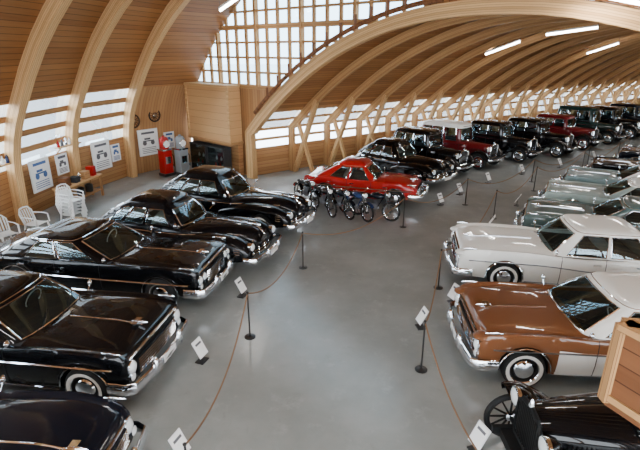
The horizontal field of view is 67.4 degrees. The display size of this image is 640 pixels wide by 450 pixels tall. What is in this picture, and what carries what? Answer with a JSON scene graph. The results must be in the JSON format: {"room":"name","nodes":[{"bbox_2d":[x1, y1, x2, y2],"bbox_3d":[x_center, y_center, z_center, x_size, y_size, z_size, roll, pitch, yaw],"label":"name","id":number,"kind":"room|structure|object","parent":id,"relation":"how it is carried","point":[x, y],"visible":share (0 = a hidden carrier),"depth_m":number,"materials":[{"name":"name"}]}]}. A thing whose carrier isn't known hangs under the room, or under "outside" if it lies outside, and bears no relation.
{"room":"museum","nodes":[
{"label":"museum","id":0,"kind":"room"},
{"bbox_2d":[0,85,191,230],"bbox_3d":[-9.037,0.455,8.460,3.079,3.750,31.654,2,20,7],"label":"wall","id":1,"kind":"structure","parent":0,"point":[101,118],"depth_m":18.35,"materials":[{"name":"brown wood"}]},
{"bbox_2d":[27,156,53,193],"bbox_3d":[-9.295,-1.679,15.992,0.040,1.050,1.000,2,20,6],"label":"poster","id":2,"kind":"object","parent":1,"relation":"attached to","point":[39,169],"visible":1,"depth_m":15.94,"materials":[{"name":"white paper"}]},
{"bbox_2d":[54,153,69,175],"bbox_3d":[-9.145,-2.167,17.038,0.040,0.700,0.600,3,20,9],"label":"poster","id":3,"kind":"object","parent":1,"relation":"attached to","point":[61,160],"visible":1,"depth_m":17.00,"materials":[{"name":"white paper"}]},
{"bbox_2d":[90,139,112,171],"bbox_3d":[-8.715,-2.779,19.155,0.040,1.150,1.000,6,21,17],"label":"poster","id":4,"kind":"object","parent":1,"relation":"attached to","point":[100,150],"visible":0.98,"depth_m":19.12,"materials":[{"name":"white paper"}]},
{"bbox_2d":[110,143,120,161],"bbox_3d":[-8.475,-3.006,19.924,0.040,0.700,0.500,7,21,19],"label":"poster","id":5,"kind":"object","parent":1,"relation":"attached to","point":[115,148],"visible":1,"depth_m":19.89,"materials":[{"name":"white paper"}]},
{"bbox_2d":[134,114,139,127],"bbox_3d":[-7.931,-4.417,20.438,0.080,0.597,0.600,14,24,34],"label":"wheel","id":6,"kind":"object","parent":1,"relation":"attached to","point":[138,120],"visible":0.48,"depth_m":20.56,"materials":[{"name":"black wood"}]},
{"bbox_2d":[137,128,158,156],"bbox_3d":[-7.616,-3.677,21.328,0.041,1.150,1.000,15,25,35],"label":"poster","id":7,"kind":"object","parent":1,"relation":"attached to","point":[148,143],"visible":0.99,"depth_m":21.29,"materials":[{"name":"white paper"}]},
{"bbox_2d":[148,111,160,121],"bbox_3d":[-7.303,-4.849,21.184,0.080,0.597,0.600,15,25,35],"label":"wheel","id":8,"kind":"object","parent":1,"relation":"attached to","point":[154,113],"visible":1,"depth_m":21.18,"materials":[{"name":"black wood"}]},
{"bbox_2d":[163,131,174,147],"bbox_3d":[-6.946,-3.921,22.143,0.040,0.750,0.550,15,25,35],"label":"poster","id":9,"kind":"object","parent":1,"relation":"attached to","point":[170,135],"visible":0.69,"depth_m":22.18,"materials":[{"name":"white paper"}]},
{"bbox_2d":[0,0,240,105],"bbox_3d":[2.554,-3.915,5.922,24.077,6.200,31.745,0,20,0],"label":"ceiling","id":10,"kind":"structure","parent":0,"point":[179,59],"depth_m":16.23,"materials":[{"name":"brown wood"}]},
{"bbox_2d":[218,0,236,11],"bbox_3d":[-3.050,-7.698,16.353,1.229,0.738,0.160,17,26,39],"label":"lamp","id":11,"kind":"object","parent":10,"relation":"hanging from","point":[226,4],"visible":1,"depth_m":16.50,"materials":[{"name":"white"}]},
{"bbox_2d":[613,0,639,5],"bbox_3d":[6.147,-5.032,10.284,1.418,0.689,0.160,17,26,38],"label":"lamp","id":12,"kind":"object","parent":10,"relation":"hanging from","point":[635,2],"visible":1,"depth_m":10.04,"materials":[{"name":"white"}]},
{"bbox_2d":[0,136,639,449],"bbox_3d":[17.650,-1.400,19.021,55.900,0.001,54.700,0,20,0],"label":"floor","id":13,"kind":"structure","parent":0,"point":[330,363],"depth_m":9.12,"materials":[{"name":"paint"}]},
{"bbox_2d":[0,215,20,241],"bbox_3d":[-8.741,0.209,13.300,0.650,0.902,0.608,11,23,28],"label":"plastic chair","id":14,"kind":"object","parent":13,"relation":"on","point":[7,232],"visible":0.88,"depth_m":13.39,"materials":[{"name":"white plastic"}]},
{"bbox_2d":[18,206,49,229],"bbox_3d":[-8.396,-0.094,14.131,0.650,0.902,0.608,3,20,9],"label":"plastic chair","id":15,"kind":"object","parent":13,"relation":"on","point":[34,222],"visible":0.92,"depth_m":14.08,"materials":[{"name":"white plastic"}]},
{"bbox_2d":[4,0,72,224],"bbox_3d":[2.775,-2.694,8.118,27.492,9.939,0.240,9,22,24],"label":"arch","id":16,"kind":"object","parent":13,"relation":"on","point":[51,13],"visible":0.93,"depth_m":13.28,"materials":[{"name":"brown wood"}]},
{"bbox_2d":[0,155,11,167],"bbox_3d":[-9.400,-1.783,14.137,0.221,0.487,1.200,1,20,4],"label":"wall shelf","id":17,"kind":"object","parent":16,"relation":"attached to","point":[6,161],"visible":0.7,"depth_m":14.22,"materials":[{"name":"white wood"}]},
{"bbox_2d":[55,183,87,220],"bbox_3d":[-7.738,-0.604,14.889,0.770,1.342,0.608,7,21,19],"label":"plastic chairs","id":18,"kind":"object","parent":13,"relation":"on","point":[65,200],"visible":0.95,"depth_m":14.81,"materials":[{"name":"white plastic"}]},
{"bbox_2d":[0,375,147,449],"bbox_3d":[-5.120,2.713,5.670,5.780,1.419,2.077,1,20,4],"label":"car","id":19,"kind":"object","parent":13,"relation":"on","point":[29,419],"visible":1,"depth_m":5.89,"materials":[{"name":"black paint"}]},
{"bbox_2d":[52,165,103,211],"bbox_3d":[-8.600,-1.350,17.177,0.500,1.170,2.200,3,20,8],"label":"workbench","id":20,"kind":"object","parent":13,"relation":"on","point":[86,175],"visible":0.76,"depth_m":17.27,"materials":[{"name":"brown wood"}]},
{"bbox_2d":[0,269,188,396],"bbox_3d":[-5.470,1.720,8.392,6.080,1.419,2.180,3,20,8],"label":"car","id":21,"kind":"object","parent":13,"relation":"on","point":[54,335],"visible":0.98,"depth_m":7.71,"materials":[{"name":"black paint"}]},
{"bbox_2d":[65,0,132,195],"bbox_3d":[2.925,-3.344,9.903,28.351,9.940,0.240,11,23,28],"label":"arch","id":22,"kind":"object","parent":13,"relation":"on","point":[112,13],"visible":0.86,"depth_m":15.84,"materials":[{"name":"brown wood"}]},
{"bbox_2d":[54,137,81,153],"bbox_3d":[-9.022,-2.892,17.181,0.221,0.487,1.200,3,20,9],"label":"wall shelf","id":23,"kind":"object","parent":22,"relation":"attached to","point":[65,144],"visible":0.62,"depth_m":16.86,"materials":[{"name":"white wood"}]},
{"bbox_2d":[0,217,233,300],"bbox_3d":[-5.051,0.702,11.214,5.980,1.399,2.160,3,20,9],"label":"car","id":24,"kind":"object","parent":13,"relation":"on","point":[71,251],"visible":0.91,"depth_m":10.49,"materials":[{"name":"black paint"}]},
{"bbox_2d":[123,0,189,177],"bbox_3d":[3.425,-3.961,11.595,28.892,9.940,0.240,14,24,33],"label":"arch","id":25,"kind":"object","parent":13,"relation":"on","point":[173,8],"visible":1,"depth_m":18.60,"materials":[{"name":"brown wood"}]},
{"bbox_2d":[157,135,174,176],"bbox_3d":[-6.715,-3.041,20.969,0.500,1.750,0.610,16,25,37],"label":"pump","id":26,"kind":"object","parent":13,"relation":"on","point":[165,154],"visible":1,"depth_m":20.83,"materials":[{"name":"red paint"}]},
{"bbox_2d":[168,428,190,449],"bbox_3d":[-1.861,2.975,6.411,0.184,0.418,0.240,7,21,19],"label":"placard","id":27,"kind":"object","parent":13,"relation":"on","point":[176,440],"visible":0.9,"depth_m":6.38,"materials":[{"name":"white paint"}]},
{"bbox_2d":[173,134,190,174],"bbox_3d":[-6.065,-3.110,21.157,0.500,1.750,0.610,16,25,37],"label":"pump","id":28,"kind":"object","parent":13,"relation":"on","point":[181,153],"visible":0.98,"depth_m":21.00,"materials":[{"name":"grey paint"}]},
{"bbox_2d":[100,189,281,273],"bbox_3d":[-3.740,-0.019,12.816,5.436,1.657,2.040,6,21,16],"label":"sedan","id":29,"kind":"object","parent":13,"relation":"on","point":[168,211],"visible":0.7,"depth_m":12.22,"materials":[{"name":"black paint"}]},
{"bbox_2d":[191,337,208,364],"bbox_3d":[-2.111,2.222,8.478,0.184,0.418,0.240,7,21,19],"label":"placard","id":30,"kind":"object","parent":13,"relation":"on","point":[198,345],"visible":1,"depth_m":8.47,"materials":[{"name":"white paint"}]},
{"bbox_2d":[189,141,211,167],"bbox_3d":[-5.370,-3.107,21.844,1.140,1.275,0.440,17,26,38],"label":"display cabinet","id":31,"kind":"object","parent":13,"relation":"on","point":[198,149],"visible":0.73,"depth_m":21.95,"materials":[{"name":"black"}]},
{"bbox_2d":[183,82,243,175],"bbox_3d":[-4.676,-4.240,21.192,3.057,3.850,0.719,17,26,38],"label":"wall","id":32,"kind":"structure","parent":13,"relation":"on","point":[213,110],"depth_m":20.58,"materials":[{"name":"brown wood"}]},
{"bbox_2d":[206,144,231,166],"bbox_3d":[-4.395,-2.814,21.038,1.140,1.275,0.440,17,26,38],"label":"display cabinet","id":33,"kind":"object","parent":13,"relation":"on","point":[218,155],"visible":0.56,"depth_m":20.98,"materials":[{"name":"black"}]},
{"bbox_2d":[160,165,316,230],"bbox_3d":[-2.940,-0.938,15.247,5.744,1.717,2.040,8,21,21],"label":"sedan","id":34,"kind":"object","parent":13,"relation":"on","point":[280,209],"visible":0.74,"depth_m":14.53,"materials":[{"name":"black paint"}]},
{"bbox_2d":[235,277,246,297],"bbox_3d":[-1.762,1.400,10.733,0.184,0.418,0.240,7,21,19],"label":"placard","id":35,"kind":"object","parent":13,"relation":"on","point":[241,286],"visible":0.98,"depth_m":10.72,"materials":[{"name":"white paint"}]},
{"bbox_2d":[244,291,255,339],"bbox_3d":[-1.350,1.696,9.091,0.214,0.985,0.220,0,20,0],"label":"stanchion","id":36,"kind":"object","parent":13,"relation":"on","point":[250,336],"visible":1,"depth_m":9.18,"materials":[{"name":"black paint"}]},
{"bbox_2d":[248,234,302,293],"bbox_3d":[-0.890,0.945,10.488,0.026,0.441,3.222,6,21,15],"label":"rope","id":37,"kind":"object","parent":36,"relation":"hanging from","point":[302,234],"visible":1,"depth_m":10.58,"materials":[{"name":"brown fabric"}]},
{"bbox_2d":[299,231,306,268],"bbox_3d":[-0.430,0.621,12.041,0.214,0.985,0.220,0,20,0],"label":"stanchion","id":38,"kind":"object","parent":13,"relation":"on","point":[303,266],"visible":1,"depth_m":12.12,"materials":[{"name":"black paint"}]},
{"bbox_2d":[303,198,404,234],"bbox_3d":[1.085,-0.106,13.372,4.212,0.442,0.026,-19,27,-41],"label":"rope","id":39,"kind":"object","parent":38,"relation":"hanging from","point":[404,198],"visible":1,"depth_m":13.33,"materials":[{"name":"brown fabric"}]},
{"bbox_2d":[293,177,319,207],"bbox_3d":[-0.458,-1.249,17.112,0.755,1.035,1.792,-4,20,-12],"label":"motorcycle","id":40,"kind":"object","parent":13,"relation":"on","point":[300,182],"visible":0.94,"depth_m":16.88,"materials":[{"name":"black metal"}]},
{"bbox_2d":[310,184,337,217],"bbox_3d":[0.142,-0.923,16.218,0.755,1.035,1.792,-4,20,-10],"label":"motorcycle","id":41,"kind":"object","parent":13,"relation":"on","point":[323,190],"visible":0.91,"depth_m":15.90,"materials":[{"name":"black metal"}]},
{"bbox_2d":[323,186,355,219],"bbox_3d":[0.661,-0.839,15.986,0.755,1.035,1.792,-5,21,-13],"label":"motorcycle","id":42,"kind":"object","parent":13,"relation":"on","point":[339,192],"visible":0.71,"depth_m":15.66,"materials":[{"name":"black metal"}]},
{"bbox_2d":[337,188,373,222],"bbox_3d":[1.191,-0.754,15.753,0.755,1.035,1.792,-6,21,-16],"label":"motorcycle","id":43,"kind":"object","parent":13,"relation":"on","point":[358,195],"visible":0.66,"depth_m":15.44,"materials":[{"name":"black metal"}]},
{"bbox_2d":[302,156,428,206],"bbox_3d":[1.628,-1.713,17.726,4.680,1.477,1.789,7,21,18],"label":"compact car","id":44,"kind":"object","parent":13,"relation":"on","point":[399,185],"visible":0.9,"depth_m":17.16,"materials":[{"name":"red paint"}]},
{"bbox_2d":[349,187,399,220],"bbox_3d":[1.784,-0.725,15.674,0.755,1.035,1.792,-16,26,-37],"label":"motorcycle","id":45,"kind":"object","parent":13,"relation":"on","point":[376,195],"visible":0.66,"depth_m":15.45,"materials":[{"name":"black metal"}]},
{"bbox_2d":[399,197,406,227],"bbox_3d":[2.600,-0.407,14.860,0.214,0.985,0.220,0,20,0],"label":"stanchion","id":46,"kind":"object","parent":13,"relation":"on","point":[403,225],"visible":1,"depth_m":14.93,"materials":[{"name":"black paint"}]},
{"bbox_2d":[405,179,467,202],"bbox_3d":[3.900,-1.014,15.862,3.421,0.442,0.026,-17,26,-38],"label":"rope","id":47,"kind":"object","parent":46,"relation":"hanging from","point":[467,179],"visible":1,"depth_m":15.95,"materials":[{"name":"brown"}]},
{"bbox_2d":[354,137,456,182],"bbox_3d":[3.406,-2.809,20.469,4.819,1.657,2.040,19,27,42],"label":"sedan","id":48,"kind":"object","parent":13,"relation":"on","point":[387,153],"visible":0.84,"depth_m":19.73,"materials":[{"name":"black paint"}]},
{"bbox_2d":[415,320,427,373],"bbox_3d":[1.750,2.042,8.142,0.214,0.985,0.220,0,20,0],"label":"stanchion","id":49,"kind":"object","parent":13,"relation":"on","point":[421,369],"visible":1,"depth_m":8.23,"materials":[{"name":"black paint"}]},
{"bbox_2d":[426,251,441,320],"bbox_3d":[2.250,1.307,9.497,0.026,0.441,3.160,6,21,17],"label":"rope","id":50,"kind":"object","parent":49,"relation":"hanging from","point":[441,251],"visible":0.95,"depth_m":9.93,"materials":[{"name":"brown fabric"}]},
{"bbox_2d":[415,306,428,329],"bbox_3d":[2.012,1.846,9.509,0.184,0.418,0.240,-3,20,-9],"label":"placard","id":51,"kind":"object","parent":13,"relation":"on","point":[423,313],"visible":0.98,"depth_m":9.49,"materials":[{"name":"black paint"}]},
{"bbox_2d":[393,126,476,176],"bbox_3d":[4.957,-3.464,21.986,4.386,1.848,1.760,19,27,42],"label":"vintage limousine","id":52,"kind":"object","parent":13,"relation":"on","point":[463,161],"visible":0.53,"depth_m":21.32,"materials":[{"name":"black metal"}]},
{"bbox_2d":[433,249,442,289],"bbox_3d":[2.750,0.998,11.008,0.214,0.985,0.220,0,20,0],"label":"stanchion","id":53,"kind":"object","parent":13,"relation":"on","point":[438,287],"visible":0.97,"depth_m":11.09,"materials":[{"name":"black paint"}]},
{"bbox_2d":[442,191,496,250],"bbox_3d":[4.225,-0.017,13.245,0.026,0.522,5.667,12,23,29],"label":"rope","id":54,"kind":"object","parent":53,"relation":"hanging from","point":[496,191],"visible":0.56,"depth_m":14.43,"materials":[{"name":"brown"}]},
{"bbox_2d":[437,193,443,205],"bbox_3d":[4.292,-0.914,17.079,0.240,0.418,0.184,-16,25,-37],"label":"placard","id":55,"kind":"object","parent":13,"relation":"on","point":[439,195],"visible":0.85,"depth_m":17.05,"materials":[{"name":"black paint"}]},
{"bbox_2d":[324,15,559,167],"bbox_3d":[7.700,-3.723,15.992,19.923,6.499,0.228,17,26,38],"label":"arch","id":56,"kind":"object","parent":13,"relation":"on","point":[347,104],"visible":0.8,"depth_m":19.51,"materials":[{"name":"brown wood"}]},
{"bbox_2d":[245,0,639,178],"bbox_3d":[4.401,-2.876,13.627,19.922,6.470,0.260,17,26,38],"label":"arch","id":57,"kind":"object","parent":13,"relation":"on","point":[621,16],"visible":1,"depth_m":13.45,"materials":[{"name":"brown wood"}]},
{"bbox_2d":[447,283,458,302],"bbox_3d":[2.912,1.502,10.451,0.184,0.418,0.240,-7,21,-19],"label":"placard","id":58,"kind":"object","parent":13,"relation":"on","point":[452,293],"visible":0.65,"depth_m":10.46,"materials":[{"name":"black paint"}]},
{"bbox_2d":[457,183,462,194],"bbox_3d":[5.342,-1.376,18.348,0.240,0.418,0.184,-16,25,-37],"label":"placard","id":59,"kind":"object","parent":13,"relation":"on","point":[460,189],"visible":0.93,"depth_m":18.33,"materials":[{"name":"black paint"}]},
{"bbox_2d":[420,119,505,169],"bbox_3d":[6.758,-4.008,23.331,4.386,1.948,1.760,19,27,42],"label":"vintage limousine","id":60,"kind":"object","parent":13,"relation":"on","point":[482,153],"visible":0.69,"depth_m":22.65,"materials":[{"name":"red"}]},
{"bbox_2d":[288,4,639,171],"bbox_3d":[6.100,-3.312,14.865,19.923,6.499,0.228,17,26,38],"label":"arch","id":61,"kind":"object","parent":13,"relation":"on","point":[311,107],"visible":0.71,"depth_m":18.78,"materials":[{"name":"brown wood"}]},
{"bbox_2d":[462,178,468,204],"bbox_3d":[5.200,-1.194,17.020,0.214,0.985,0.220,0,20,0],"label":"stanchion","id":62,"kind":"object","parent":13,"relation":"on","point":[467,178],"visible":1,"depth_m":17.06,"materials":[{"name":"black paint"}]},
{"bbox_2d":[468,160,533,183],"bbox_3d":[7.050,-1.918,18.459,4.840,0.522,0.026,-17,26,-38],"label":"rope","id":63,"kind":"object","parent":62,"relation":"attached to","point":[533,160],"visible":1,"depth_m":18.37,"materials":[{"name":"brown"}]},
{"bbox_2d":[355,17,581,154],"bbox_3d":[9.300,-4.134,17.119,19.923,6.499,0.228,17,26,38],"label":"arch","id":64,"kind":"object","parent":13,"relation":"on","point":[380,101],"visible":0.8,"depth_m":20.49,"materials":[{"name":"brown wood"}]},
{"bbox_2d":[467,420,490,449],"bbox_3d":[2.162,2.924,6.552,0.184,0.418,0.240,-7,21,-19],"label":"placard","id":65,"kind":"object","parent":13,"relation":"on","point":[480,433],"visible":0.97,"depth_m":6.53,"materials":[{"name":"black paint"}]},
{"bbox_2d":[485,172,490,182],"bbox_3d":[6.992,-1.959,19.945,0.240,0.418,0.184,-16,25,-37],"label":"placard","id":66,"kind":"object","parent":13,"relation":"on","point":[487,173],"visible":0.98,"depth_m":19.93,"materials":[{"name":"black paint"}]},
{"bbox_2d":[384,20,600,137],"bbox_3d":[10.900,-4.545,18.247,19.923,6.499,0.228,17,26,38],"label":"arch","id":67,"kind":"object","parent":13,"relation":"on","point":[410,98],"visible":0.74,"depth_m":21.43,"materials":[{"name":"brown wood"}]},
{"bbox_2d":[485,39,520,54],"bbox_3d":[7.675,-7.569,20.165,1.426,0.842,0.160,17,26,38],"label":"lamp","id":68,"kind":"object","parent":67,"relation":"hanging from","point":[518,40],"visible":1,"depth_m":20.11,"materials":[{"name":"white plastic"}]},
{"bbox_2d":[546,23,598,35],"bbox_3d":[9.625,-7.546,18.347,1.813,0.555,0.160,17,26,38],"label":"lamp","id":69,"kind":"object","parent":67,"relation":"hanging from","point":[591,27],"visible":0.85,"depth_m":18.30,"materials":[{"name":"white plastic"}]},
{"bbox_2d":[462,119,544,162],"bbox_3d":[9.265,-4.415,24.666,1.760,1.798,4.240,-18,27,-41],"label":"vintage limousine","id":70,"kind":"object","parent":13,"relation":"on","point":[521,148],"visible":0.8,"depth_m":24.03,"materials":[{"name":"black metal"}]},
{"bbox_2d":[410,23,610,138],"bbox_3d":[12.500,-4.956,19.374,19.923,6.499,0.228,17,26,38],"label":"arch","id":71,"kind":"object","parent":13,"relation":"on","point":[439,93],"visible":0.68,"depth_m":23.15,"materials":[{"name":"brown wood"}]},
{"bbox_2d":[436,25,623,134],"bbox_3d":[14.100,-5.367,20.502,19.923,6.499,0.228,17,26,38],"label":"arch","id":72,"kind":"object","parent":13,"relation":"on","point":[462,93],"visible":0.8,"depth_m":24.05,"materials":[{"name":"brown wood"}]},
{"bbox_2d":[498,116,580,157],"bbox_3d":[11.665,-4.816,25.797,1.760,1.778,4.240,-18,27,-41],"label":"vintage limousine","id":73,"kind":"object","parent":13,"relation":"on","point":[559,144],"visible":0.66,"depth_m":25.11,"materials":[{"name":"black metal"}]},
{"bbox_2d":[443,214,639,284],"bbox_3d":[5.920,0.601,11.347,5.780,1.499,2.128,3,20,9],"label":"car","id":74,"kind":"object","parent":13,"relation":"on","point":[589,243],"visible":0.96,"depth_m":10.83,"materials":[{"name":"white paint"}]},
{"bbox_2d":[447,271,639,385],"bbox_3d":[5.270,1.709,8.395,5.830,1.439,2.180,1,20,4],"label":"car","id":75,"kind":"object","parent":13,"relation":"on","point":[565,328],"visible":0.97,"depth_m":7.93,"materials":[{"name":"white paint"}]},
{"bbox_2d":[458,28,631,131],"bbox_3d":[15.700,-5.778,21.629,19.923,6.499,0.228,17,26,38],"label":"arch","id":76,"kind":"object","parent":13,"relation":"on","point":[485,91],"visible":0.79,"depth_m":25.32,"materials":[{"name":"brown wood"}]},
{"bbox_2d":[479,30,639,130],"bbox_3d":[17.300,-6.189,22.757,19.923,6.499,0.228,17,26,38],"label":"arch","id":77,"kind":"object","parent":13,"relation":"on","point":[505,90],"visible":0.8,"depth_m":26.66,"materials":[{"name":"brown wood"}]},
{"bbox_2d":[484,381,639,449],"bbox_3d":[4.202,2.594,5.970,3.823,1.432,1.760,0,20,0],"label":"car","id":78,"kind":"object","parent":13,"relation":"on","point":[581,421],"visible":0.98,"depth_m":5.76,"materials":[{"name":"black metal"}]},
{"bbox_2d":[528,113,604,149],"bbox_3d":[14.066,-5.473,27.687,1.760,1.718,4.240,-17,26,-39],"label":"vintage limousine","id":79,"kind":"object","parent":13,"relation":"on","point":[585,137],"visible":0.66,"depth_m":26.97,"materials":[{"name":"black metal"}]},
{"bbox_2d":[497,33,639,128],"bbox_3d":[18.900,-6.600,23.884,19.923,6.499,0.228,17,26,38],"label":"arch","id":80,"kind":"object","parent":13,"relation":"on","point":[525,87],"visible":0.79,"depth_m":28.25,"materials":[{"name":"brown wood"}]},
{"bbox_2d":[513,196,639,230],"bbox_3d":[8.423,0.002,13.106,5.780,1.419,2.128,9,22,23],"label":"car","id":81,"kind":"object","parent":13,"relation":"on","point":[542,210],"visible":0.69,"depth_m":13.38,"materials":[{"name":"grey paint"}]},
{"bbox_2d":[515,37,639,126],"bbox_3d":[20.500,-7.011,25.011,19.923,6.499,0.228,17,26,38],"label":"arch","id":82,"kind":"object","parent":13,"relation":"on","point":[543,86],"visible":0.77,"depth_m":29.51,"materials":[{"name":"brown wood"}]},
{"bbox_2d":[532,42,639,120],"bbox_3d":[22.100,-7.422,26.139,19.923,6.499,0.228,17,26,38],"label":"arch","id":83,"kind":"object","parent":13,"relation":"on","point":[559,85],"visible":0.78,"depth_m":30.76,"materials":[{"name":"brown wood"}]},
{"bbox_2d":[537,177,639,206],"bbox_3d":[9.924,-0.735,15.127,5.680,1.419,2.026,10,22,26],"label":"car","id":84,"kind":"object","parent":13,"relation":"on","point":[559,189],"visible":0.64,"depth_m":15.32,"materials":[{"name":"grey paint"}]},
{"bbox_2d":[555,105,628,144],"bbox_3d":[16.366,-6.170,29.189,1.760,1.998,4.240,-17,26,-39],"label":"vintage limousine","id":85,"kind":"object","parent":13,"relation":"on","point":[612,133],"visible":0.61,"depth_m":28.55,"materials":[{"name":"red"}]},
{"bbox_2d":[548,47,639,118],"bbox_3d":[23.700,-7.833,27.266,19.923,6.499,0.228,17,26,38],"label":"arch","id":86,"kind":"object","parent":13,"relation":"on","point":[574,84],"visible":0.77,"depth_m":32.05,"materials":[{"name":"brown wood"}]},
{"bbox_2d":[558,165,639,186],"bbox_3d":[11.474,-1.403,16.960,5.580,1.419,2.026,11,23,28],"label":"car","id":87,"kind":"object","parent":13,"relation":"on","point":[574,173],"visible":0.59,"depth_m":17.31,"materials":[{"name":"grey paint"}]},
{"bbox_2d":[563,52,639,114],"bbox_3d":[25.300,-8.244,28.394,19.923,6.499,0.228,17,26,38],"label":"arch","id":88,"kind":"object","parent":13,"relation":"on","point":[588,83],"visible":0.72,"depth_m":33.40,"materials":[{"name":"brown wood"}]},
{"bbox_2d":[574,58,639,116],"bbox_3d":[26.900,-8.655,29.521,19.923,6.499,0.228,17,26,38],"label":"arch","id":89,"kind":"object","parent":13,"relation":"on","point":[602,81],"visible":0.67,"depth_m":34.83,"materials":[{"name":"brown wood"}]},
{"bbox_2d":[580,105,639,138],"bbox_3d":[18.768,-6.693,30.916,1.760,1.798,4.240,-16,25,-37],"label":"vintage limousine","id":90,"kind":"object","parent":13,"relation":"on","point":[632,127],"visible":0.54,"depth_m":30.24,"materials":[{"name":"black metal"}]},
{"bbox_2d":[585,155,639,171],"bbox_3d":[13.375,-2.054,18.746,5.380,1.419,1.974,12,23,30],"label":"car","id":91,"kind":"object","parent":13,"relation":"on","point":[601,162],"visible":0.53,"depth_m":19.17,"materials":[{"name":"black paint"}]},
{"bbox_2d":[590,63,639,113],"bbox_3d":[28.500,-9.066,30.648,19.923,6.499,0.228,17,26,38],"label":"arch","id":92,"kind":"object","parent":13,"relation":"on","point":[615,80],"visible":0.64,"depth_m":36.15,"materials":[{"name":"brown wood"}]},
{"bbox_2d":[597,317,639,427],"bbox_3d":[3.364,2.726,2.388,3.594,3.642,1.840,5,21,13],"label":"wooden crate","id":93,"kind":"object","parent":13,"relation":"on","point":[619,388],"visible":1,"depth_m":2.96,"materials":[{"name":"brown wood"}]},
{"bbox_2d":[600,69,639,110],"bbox_3d":[30.100,-9.477,31.776,19.923,6.499,0.228,17,26,38],"label":"arch","id":94,"kind":"object","parent":13,"relation":"on","point":[625,80],"visible":0.63,"depth_m":37.44,"materials":[{"name":"brown wood"}]},
{"bbox_2d":[604,102,639,120],"bbox_3d":[21.268,-7.275,32.513,1.760,1.798,4.240,-16,25,-37],"label":"vintage limousine","id":95,"kind":"object","parent":13,"relation":"on","point":[626,115],"visible":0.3,"depth_m":32.26,"materials":[{"name":"black metal"}]},
{"bbox_2d":[612,75,639,111],"bbox_3d":[31.700,-9.888,32.903,19.923,6.499,0.228,17,26,38],"label":"arch","id":96,"kind":"object","parent":13,"relation":"on","point":[636,79],"visible":0.5,"depth_m":38.80,"materials":[{"name":"brown wood"}]},
{"bbox_2d":[613,145,639,159],"bbox_3d":[15.875,-2.843,20.908,5.380,1.419,1.974,13,24,33],"label":"car","id":97,"kind":"object","parent":13,"relation":"on","point":[628,151],"visible":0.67,"depth_m":21.43,"materials":[{"name":"black paint"}]},
{"bbox_2d":[621,81,639,112],"bbox_3d":[33.300,-10.299,34.031,19.923,6.499,0.228,17,26,38],"label":"arch","id":98,"kind":"object","parent":13,"relation":"on","point":[638,84],"visible":0.55,"depth_m":40.26,"materials":[{"name":"brown wood"}]},
{"bbox_2d":[630,86,639,112],"bbox_3d":[34.900,-10.710,35.158,19.923,6.499,0.228,17,26,38],"label":"arch","id":99,"kind":"object","parent":13,"relation":"on","point":[638,88],"visible":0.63,"depth_m":41.71,"materials":[{"name":"brown wood"}]},
{"bbox_2d":[193,0,639,174],"bbox_3d":[4.500,-4.550,13.136,28.773,9.950,0.001,17,26,38],"label":"wall","id":100,"kind":"structure","parent":0,"point":[250,99],"depth_m":18.32,"materials":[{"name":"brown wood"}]},
{"bbox_2d":[196,0,412,90],"bbox_3d":[-1.350,-7.887,17.286,11.449,5.960,0.180,17,26,38],"label":"window","id":101,"kind":"structure","parent":100,"relation":"in","point":[300,24],"depth_m":18.14,"materials":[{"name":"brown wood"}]},
{"bbox_2d":[256,81,639,174],"bbox_3d":[14.162,-7.705,32.083,42.197,2.900,0.944,-14,24,-34],"label":"wall","id":102,"kind":"structure","parent":0,"point":[271,159],"depth_m":23.87,"materials":[{"name":"brown wood"}]},
{"bbox_2d":[253,0,443,113],"bbox_3d":[0.348,-5.463,16.183,8.044,4.054,0.113,17,26,38],"label":"trim","id":103,"kind":"structure","parent":102,"relation":"attached to","point":[405,6],"depth_m":15.51,"materials":[{"name":"brown wood"}]},
{"bbox_2d":[278,0,639,108],"bbox_3d":[21.300,-8.607,25.068,45.686,3.600,17.674,-14,24,-34],"label":"ceiling","id":104,"kind":"structure","parent":0,"point":[305,92],"depth_m":21.08,"materials":[{"name":"brown wood"}]},
{"bbox_2d":[587,38,619,53],"bbox_3d":[14.875,-9.418,25.239,1.426,0.842,0.160,17,26,38],"label":"lamp","id":105,"kind":"object","parent":104,"relation":"hanging from","point":[615,43],"visible":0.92,"depth_m":25.22,"materials":[{"name":"white plastic"}]},
{"bbox_3d":[8.900,-2.290,20.027,0.214,0.985,0.220,0,20,0],"label":"stanchion","id":106,"kind":"object","parent":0,"visible":0},
{"bbox_2d":[535,149,586,164],"bbox_3d":[10.850,-2.980,21.372,4.868,0.522,0.026,-15,25,-35],"label":"rope","id":107,"kind":"object","parent":106,"relation":"attached to","point":[586,149],"visible":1,"depth_m":21.25,"materials":[{"name":"brown"}]},
{"bbox_3d":[-1.550,2.950,5.652,0.214,0.985,0.220,0,20,0],"label":"stanchion","id":108,"kind":"object","parent":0,"visible":0},
{"bbox_2d":[186,294,247,443],"bbox_3d":[-1.450,2.110,7.294,0.026,0.442,3.614,1,20,3],"label":"rope","id":109,"kind":"object","parent":108,"relation":"hanging from","point":[203,420],"visible":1,"depth_m":7.26,"materials":[{"name":"brown fabric"}]},
{"label":"outside","id":110,"kind":"structure","parent":0,"visible":0},
{"bbox_2d":[191,121,376,147],"bbox_3d":[15.000,-8.759,39.382,330.000,0.001,320.000,0,20,0],"label":"ground","id":111,"kind":"structure","parent":110,"point":[276,132],"depth_m":31.81,"materials":[{"name":"white"}]},
{"bbox_3d":[2.000,3.190,4.995,0.214,0.985,0.220,0,20,0],"label":"stanchion","id":112,"kind":"object","parent":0,"visible":0},
{"bbox_2d":[425,324,477,449],"bbox_3d":[1.875,2.403,6.491,0.026,0.441,3.309,-1,20,-4],"label":"rope","id":113,"kind":"object","parent":112,"relation":"attached to","point":[474,446],"visible":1,"depth_m":6.95,"materials":[{"name":"brown fabric"}]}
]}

